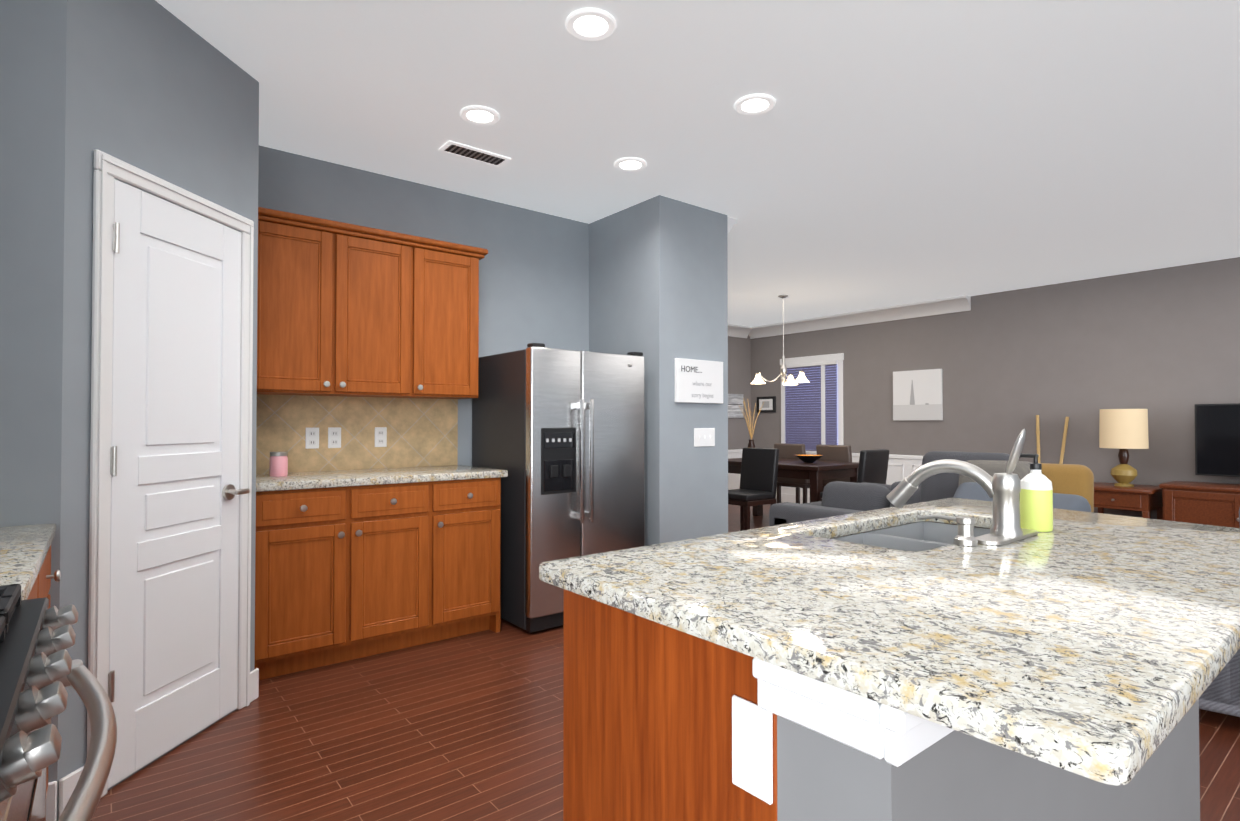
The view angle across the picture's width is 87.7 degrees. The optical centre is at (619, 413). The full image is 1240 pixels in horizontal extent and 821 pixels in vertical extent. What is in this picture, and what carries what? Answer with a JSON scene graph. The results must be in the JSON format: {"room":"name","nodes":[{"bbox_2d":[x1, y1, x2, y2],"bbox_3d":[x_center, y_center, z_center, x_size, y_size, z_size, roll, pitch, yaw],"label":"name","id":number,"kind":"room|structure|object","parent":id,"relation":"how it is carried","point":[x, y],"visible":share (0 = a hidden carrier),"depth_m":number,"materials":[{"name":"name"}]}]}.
{"room":"kitchen","nodes":[
{"label":"kitchen","id":0,"kind":"room"},
{"bbox_2d":[0,0,66,782],"bbox_3d":[-2.006,-0.128,1.811,0.670,2.740,0.100,1,-1,-39],"label":"wall","id":1,"kind":"structure","parent":0,"point":[33,33],"depth_m":1.94,"materials":[{"name":"paint"}]},
{"bbox_2d":[46,781,56,820],"bbox_3d":[-1.726,1.179,1.942,0.045,0.130,0.014,1,-1,-39],"label":"baseboard","id":2,"kind":"structure","parent":1,"relation":"attached to","point":[51,805],"depth_m":1.94,"materials":[{"name":"white wood"}]},
{"bbox_2d":[57,0,258,820],"bbox_3d":[-1.714,-0.120,2.429,0.100,2.740,0.891,0,-1,6],"label":"wall","id":3,"kind":"structure","parent":0,"point":[155,88],"depth_m":2.19,"materials":[{"name":"paint"}]},
{"bbox_2d":[58,668,258,819],"bbox_3d":[-1.655,1.185,2.410,0.014,0.130,0.903,0,-1,6],"label":"baseboard","id":4,"kind":"structure","parent":3,"relation":"attached to","point":[67,783],"depth_m":2.00,"materials":[{"name":"white wood"}]},
{"bbox_2d":[87,149,253,800],"bbox_3d":[-1.648,0.200,2.437,0.025,2.100,0.750,0,-1,6],"label":"door frame","id":5,"kind":"structure","parent":3,"relation":"attached to","point":[108,168],"depth_m":2.12,"materials":[{"name":"white wood"}]},
{"bbox_2d":[108,179,248,788],"bbox_3d":[-1.637,0.230,2.439,0.469,2.018,0.456,1,-1,-39],"label":"pantry door","id":6,"kind":"structure","parent":3,"relation":"in","point":[176,491],"depth_m":2.38,"materials":[{"name":"white wood"}]},
{"bbox_2d":[258,145,263,207],"bbox_3d":[-1.879,-0.110,3.116,0.100,2.740,0.720,1,-1,-39],"label":"wall","id":7,"kind":"structure","parent":0,"point":[261,148],"depth_m":3.55,"materials":[{"name":"paint"}]},
{"bbox_2d":[264,147,587,465],"bbox_3d":[-0.965,-0.092,4.399,3.130,2.740,0.100,1,-1,-39],"label":"wall","id":8,"kind":"structure","parent":0,"point":[533,274],"depth_m":4.39,"materials":[{"name":"paint"}]},
{"bbox_2d":[257,207,425,398],"bbox_3d":[-1.611,-0.567,3.610,0.923,0.924,0.330,1,-1,-39],"label":"upper cabinet","id":9,"kind":"object","parent":8,"relation":"attached to","point":[341,307],"depth_m":3.48,"materials":[{"name":"brown wood"}]},
{"bbox_2d":[426,238,481,402],"bbox_3d":[-1.163,-0.562,3.968,0.495,0.924,0.330,1,-1,-39],"label":"upper cabinet","id":10,"kind":"object","parent":8,"relation":"attached to","point":[452,269],"depth_m":3.89,"materials":[{"name":"brown wood"}]},
{"bbox_2d":[588,195,727,545],"bbox_3d":[0.282,-0.086,4.807,0.673,2.740,0.780,1,-1,-39],"label":"wall","id":11,"kind":"structure","parent":0,"point":[648,278],"depth_m":4.49,"materials":[{"name":"paint"}]},
{"bbox_2d":[675,358,722,403],"bbox_3d":[0.557,-0.225,4.504,0.455,0.300,0.035,1,-1,-39],"label":"home sign","id":12,"kind":"object","parent":11,"relation":"attached to","point":[698,381],"visible":1,"depth_m":4.47,"materials":[{"name":"white fabric"}]},
{"bbox_2d":[694,428,714,446],"bbox_3d":[0.591,0.166,4.540,0.202,0.127,0.014,1,-1,-39],"label":"switch plate","id":13,"kind":"object","parent":11,"relation":"attached to","point":[703,437],"visible":1,"depth_m":4.53,"materials":[{"name":"white plastic"}]},
{"bbox_2d":[91,502,1239,820],"bbox_3d":[1.366,1.305,4.163,9.200,0.060,9.050,1,-1,-39],"label":"floor","id":14,"kind":"structure","parent":0,"point":[465,728],"depth_m":2.41,"materials":[{"name":"brown wood"}]},
{"bbox_2d":[0,523,60,795],"bbox_3d":[-1.651,0.779,1.364,0.682,0.912,1.014,1,-1,-39],"label":"base cabinet","id":15,"kind":"object","parent":14,"relation":"on","point":[25,557],"depth_m":1.58,"materials":[{"name":"beige stone"}]},
{"bbox_2d":[0,584,116,820],"bbox_3d":[-1.031,0.753,0.708,0.750,0.922,0.760,1,-1,-39],"label":"range","id":16,"kind":"object","parent":14,"relation":"on","point":[40,669],"visible":1,"depth_m":0.85,"materials":[{"name":"silver metal"}]},
{"bbox_2d":[254,483,445,679],"bbox_3d":[-1.518,0.815,3.477,0.925,0.899,0.623,1,-1,-39],"label":"base cabinet","id":17,"kind":"object","parent":14,"relation":"on","point":[378,519],"depth_m":3.23,"materials":[{"name":"brown wood"}]},
{"bbox_2d":[256,463,507,490],"bbox_3d":[-1.363,0.348,3.600,1.312,0.040,0.635,1,-1,-39],"label":"countertop","id":18,"kind":"structure","parent":17,"relation":"on","point":[361,476],"depth_m":3.42,"materials":[{"name":"beige stone"}]},
{"bbox_2d":[269,452,287,476],"bbox_3d":[-1.768,0.259,3.341,0.084,0.127,0.084,1,-1,-39],"label":"candle jar","id":19,"kind":"object","parent":18,"relation":"on","point":[278,464],"visible":1,"depth_m":3.31,"materials":[{"name":"pink wax"}]},
{"bbox_2d":[446,479,500,638],"bbox_3d":[-1.072,0.820,3.834,0.497,0.899,0.623,1,-1,-39],"label":"base cabinet","id":20,"kind":"object","parent":14,"relation":"on","point":[473,506],"depth_m":3.65,"materials":[{"name":"brown wood"}]},
{"bbox_2d":[472,343,644,632],"bbox_3d":[-0.392,0.427,4.215,0.860,1.657,0.832,1,-1,-39],"label":"refrigerator","id":21,"kind":"object","parent":14,"relation":"on","point":[558,435],"visible":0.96,"depth_m":3.87,"materials":[{"name":"grey metal"}]},
{"bbox_2d":[728,447,778,530],"bbox_3d":[1.328,0.838,6.771,0.531,0.948,0.460,1,-1,-39],"label":"dining chair","id":22,"kind":"object","parent":14,"relation":"on","point":[758,476],"visible":0.71,"depth_m":6.77,"materials":[{"name":"black leather"}]},
{"bbox_2d":[774,443,809,503],"bbox_3d":[2.384,0.863,8.539,0.531,0.948,0.460,1,-1,-39],"label":"dining chair","id":23,"kind":"object","parent":14,"relation":"on","point":[788,451],"visible":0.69,"depth_m":8.38,"materials":[{"name":"brown wood"}]},
{"bbox_2d":[728,458,858,515],"bbox_3d":[1.951,0.945,7.679,0.950,0.760,1.600,1,-1,-39],"label":"dining table","id":24,"kind":"object","parent":14,"relation":"on","point":[816,472],"visible":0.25,"depth_m":7.08,"materials":[{"name":"brown wood"}]},
{"bbox_2d":[739,398,763,447],"bbox_3d":[1.643,0.187,8.014,0.279,0.764,0.356,0,-1,2],"label":"vase","id":25,"kind":"object","parent":24,"relation":"on","point":[751,444],"visible":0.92,"depth_m":8.00,"materials":[{"name":"brown wood"}]},
{"bbox_2d":[795,455,822,462],"bbox_3d":[2.170,0.517,7.411,0.320,0.085,0.320,1,-1,-39],"label":"bowl","id":26,"kind":"object","parent":24,"relation":"on","point":[808,458],"visible":1,"depth_m":7.33,"materials":[{"name":"black ceramic"}]},
{"bbox_2d":[816,444,851,489],"bbox_3d":[2.790,0.856,8.031,0.531,0.948,0.460,1,-1,-39],"label":"dining chair","id":27,"kind":"object","parent":14,"relation":"on","point":[841,453],"visible":0.21,"depth_m":7.85,"materials":[{"name":"brown wood"}]},
{"bbox_2d":[820,449,888,500],"bbox_3d":[2.417,0.836,6.650,0.460,0.948,0.531,1,-1,-39],"label":"dining chair","id":28,"kind":"object","parent":14,"relation":"on","point":[873,466],"visible":0.27,"depth_m":6.43,"materials":[{"name":"black leather"}]},
{"bbox_2d":[539,574,1199,820],"bbox_3d":[0.697,0.784,1.483,1.604,0.905,0.751,1,-1,-39],"label":"kitchen island","id":29,"kind":"object","parent":14,"relation":"on","point":[664,719],"depth_m":0.96,"materials":[{"name":"brown wood"}]},
{"bbox_2d":[539,498,1239,801],"bbox_3d":[0.828,0.314,1.470,1.796,0.035,0.946,1,-1,-39],"label":"island countertop","id":30,"kind":"structure","parent":29,"relation":"on","point":[1083,649],"depth_m":0.95,"materials":[{"name":"beige stone"}]},
{"bbox_2d":[835,518,990,545],"bbox_3d":[0.798,0.437,1.709,0.688,0.227,0.329,1,-1,-39],"label":"sink","id":31,"kind":"object","parent":30,"relation":"in","point":[917,532],"depth_m":1.94,"materials":[{"name":"silver metal"}]},
{"bbox_2d":[918,514,977,545],"bbox_3d":[0.760,0.265,1.494,0.048,0.062,0.125,1,-1,-39],"label":"soap dispenser","id":32,"kind":"object","parent":30,"relation":"on","point":[965,536],"visible":1,"depth_m":1.45,"materials":[{"name":"silver metal"}]},
{"bbox_2d":[886,429,1037,544],"bbox_3d":[0.851,0.167,1.638,0.264,0.262,0.322,1,-1,-39],"label":"faucet","id":33,"kind":"object","parent":30,"relation":"on","point":[1003,490],"visible":0.96,"depth_m":1.54,"materials":[{"name":"silver metal"}]},
{"bbox_2d":[1020,453,1052,531],"bbox_3d":[1.072,0.201,1.665,0.072,0.195,0.076,1,-1,-39],"label":"soap bottle","id":34,"kind":"object","parent":30,"relation":"on","point":[1036,502],"visible":0.94,"depth_m":1.64,"materials":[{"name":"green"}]},
{"bbox_2d":[769,451,1093,525],"bbox_3d":[1.971,0.749,3.982,1.002,1.047,1.950,1,-1,-39],"label":"sofa","id":35,"kind":"object","parent":14,"relation":"on","point":[1073,486],"visible":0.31,"depth_m":3.76,"materials":[{"name":"fabric"}]},
{"bbox_2d":[1036,415,1039,462],"bbox_3d":[4.559,0.665,7.016,0.042,1.305,0.291,0,-1,27],"label":"bamboo pole","id":36,"kind":"object","parent":14,"relation":"on","point":[1037,416],"depth_m":7.09,"materials":[{"name":"brown wood"}]},
{"bbox_2d":[1059,417,1068,463],"bbox_3d":[4.674,0.673,6.865,0.313,1.286,0.041,0,-1,-21],"label":"bamboo pole","id":37,"kind":"object","parent":14,"relation":"on","point":[1063,440],"depth_m":6.89,"materials":[{"name":"brown wood"}]},
{"bbox_2d":[1094,482,1162,519],"bbox_3d":[4.908,1.005,6.304,0.620,0.600,0.600,1,-1,-39],"label":"side table","id":38,"kind":"object","parent":14,"relation":"on","point":[1145,499],"visible":0.42,"depth_m":6.10,"materials":[{"name":"brown wood"}]},
{"bbox_2d":[1099,409,1148,486],"bbox_3d":[4.913,0.329,6.292,0.380,0.750,0.380,1,-1,-39],"label":"lamp","id":39,"kind":"object","parent":38,"relation":"on","point":[1123,431],"visible":1,"depth_m":6.18,"materials":[{"name":"beige fabric"}]},
{"bbox_2d":[1159,481,1239,527],"bbox_3d":[5.659,0.962,5.375,0.610,0.660,1.710,1,-1,-39],"label":"tv console","id":40,"kind":"object","parent":14,"relation":"on","point":[1210,503],"visible":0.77,"depth_m":5.66,"materials":[{"name":"brown wood"}]},
{"bbox_2d":[1194,403,1239,476],"bbox_3d":[5.708,0.269,5.539,0.180,0.728,1.150,1,-1,-39],"label":"tv","id":41,"kind":"object","parent":40,"relation":"on","point":[1217,439],"visible":1,"depth_m":5.83,"materials":[{"name":"black plastic"}]},
{"bbox_2d":[1199,508,1239,721],"bbox_3d":[3.263,0.807,2.441,1.800,0.887,0.950,-1,-1,39],"label":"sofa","id":42,"kind":"object","parent":14,"relation":"on","point":[1221,694],"visible":0.04,"depth_m":2.54,"materials":[{"name":"fabric"}]},
{"bbox_2d":[155,0,1239,326],"bbox_3d":[1.366,-1.495,4.203,9.200,0.060,9.050,1,-1,-39],"label":"ceiling","id":43,"kind":"structure","parent":0,"point":[889,152],"depth_m":3.25,"materials":[{"name":"paint"}]},
{"bbox_2d":[439,141,510,166],"bbox_3d":[-0.819,-1.467,3.651,0.380,0.008,0.150,1,-1,-39],"label":"ceiling vent","id":44,"kind":"object","parent":43,"relation":"in","point":[469,152],"visible":1,"depth_m":3.64,"materials":[{"name":"white"}]},
{"bbox_2d":[460,106,499,125],"bbox_3d":[-0.692,-1.472,3.189,0.194,0.011,0.194,1,-1,-39],"label":"recessed light","id":45,"kind":"object","parent":43,"relation":"in","point":[480,115],"visible":1,"depth_m":3.19,"materials":[{"name":"white"}]},
{"bbox_2d":[566,8,615,40],"bbox_3d":[-0.111,-1.483,2.463,0.194,0.011,0.194,1,-1,-39],"label":"recessed light","id":46,"kind":"object","parent":43,"relation":"in","point":[590,24],"visible":1,"depth_m":2.46,"materials":[{"name":"white plastic"}]},
{"bbox_2d":[614,157,646,171],"bbox_3d":[0.061,-1.464,3.792,0.194,0.011,0.194,1,-1,-39],"label":"recessed light","id":47,"kind":"object","parent":43,"relation":"in","point":[630,164],"visible":0.96,"depth_m":3.79,"materials":[{"name":"white plastic"}]},
{"bbox_2d":[734,94,775,114],"bbox_3d":[0.644,-1.474,3.080,0.194,0.011,0.194,1,-1,-39],"label":"recessed light","id":48,"kind":"object","parent":43,"relation":"in","point":[755,104],"visible":1,"depth_m":3.08,"materials":[{"name":"white plastic"}]},
{"bbox_2d":[751,295,808,385],"bbox_3d":[2.004,-0.875,7.681,0.692,1.079,0.668,1,-1,-39],"label":"chandelier","id":49,"kind":"object","parent":43,"relation":"hanging from","point":[801,378],"visible":1,"depth_m":7.68,"materials":[{"name":"white glass"}]},
{"bbox_2d":[728,335,751,449],"bbox_3d":[0.245,-0.027,8.952,4.650,2.740,0.100,1,-1,-39],"label":"wall","id":50,"kind":"structure","parent":0,"point":[739,349],"depth_m":10.23,"materials":[{"name":"paint"}]},
{"bbox_2d":[728,449,742,489],"bbox_3d":[0.340,0.943,8.931,4.549,0.800,0.029,1,-1,-39],"label":"trim","id":51,"kind":"structure","parent":50,"relation":"attached to","point":[733,479],"depth_m":10.09,"materials":[{"name":"white wood"}]},
{"bbox_2d":[728,394,743,417],"bbox_3d":[1.564,-0.129,9.922,0.980,0.370,0.035,1,-1,-39],"label":"picture","id":52,"kind":"object","parent":50,"relation":"attached to","point":[735,401],"visible":0.33,"depth_m":10.10,"materials":[{"name":"grey"}]},
{"bbox_2d":[728,323,753,338],"bbox_3d":[0.372,-1.312,8.924,4.549,0.169,0.130,1,-1,-39],"label":"crown molding","id":53,"kind":"structure","parent":50,"relation":"attached to","point":[734,330],"depth_m":10.13,"materials":[{"name":"white wood"}]},
{"bbox_2d":[752,257,1239,518],"bbox_3d":[4.880,-0.055,6.994,0.100,2.740,9.050,1,-1,-39],"label":"wall","id":54,"kind":"structure","parent":0,"point":[1162,345],"depth_m":7.05,"materials":[{"name":"paint"}]},
{"bbox_2d":[757,396,775,412],"bbox_3d":[2.295,-0.146,10.121,0.026,0.250,0.360,1,-1,-39],"label":"framed picture","id":55,"kind":"object","parent":54,"relation":"attached to","point":[769,404],"visible":1,"depth_m":10.10,"materials":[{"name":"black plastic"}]},
{"bbox_2d":[780,353,843,452],"bbox_3d":[2.795,-0.137,9.478,0.049,1.425,1.090,1,-1,-39],"label":"window","id":56,"kind":"structure","parent":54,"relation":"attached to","point":[811,413],"depth_m":9.42,"materials":[{"name":"blue"}]},
{"bbox_2d":[776,453,922,503],"bbox_3d":[3.168,0.944,9.010,0.035,0.800,3.360,1,-1,-39],"label":"trim","id":57,"kind":"structure","parent":54,"relation":"attached to","point":[901,467],"depth_m":8.49,"materials":[{"name":"white"}]},
{"bbox_2d":[752,295,970,337],"bbox_3d":[3.162,-1.312,8.973,0.130,0.169,3.220,1,-1,-39],"label":"crown molding","id":58,"kind":"structure","parent":54,"relation":"attached to","point":[928,308],"depth_m":8.71,"materials":[{"name":"white wood"}]},
{"bbox_2d":[893,369,942,419],"bbox_3d":[3.796,-0.237,8.244,0.030,0.640,0.630,1,-1,-39],"label":"framed picture","id":59,"kind":"object","parent":54,"relation":"attached to","point":[917,394],"visible":0.94,"depth_m":8.22,"materials":[{"name":"white paper"}]}
]}

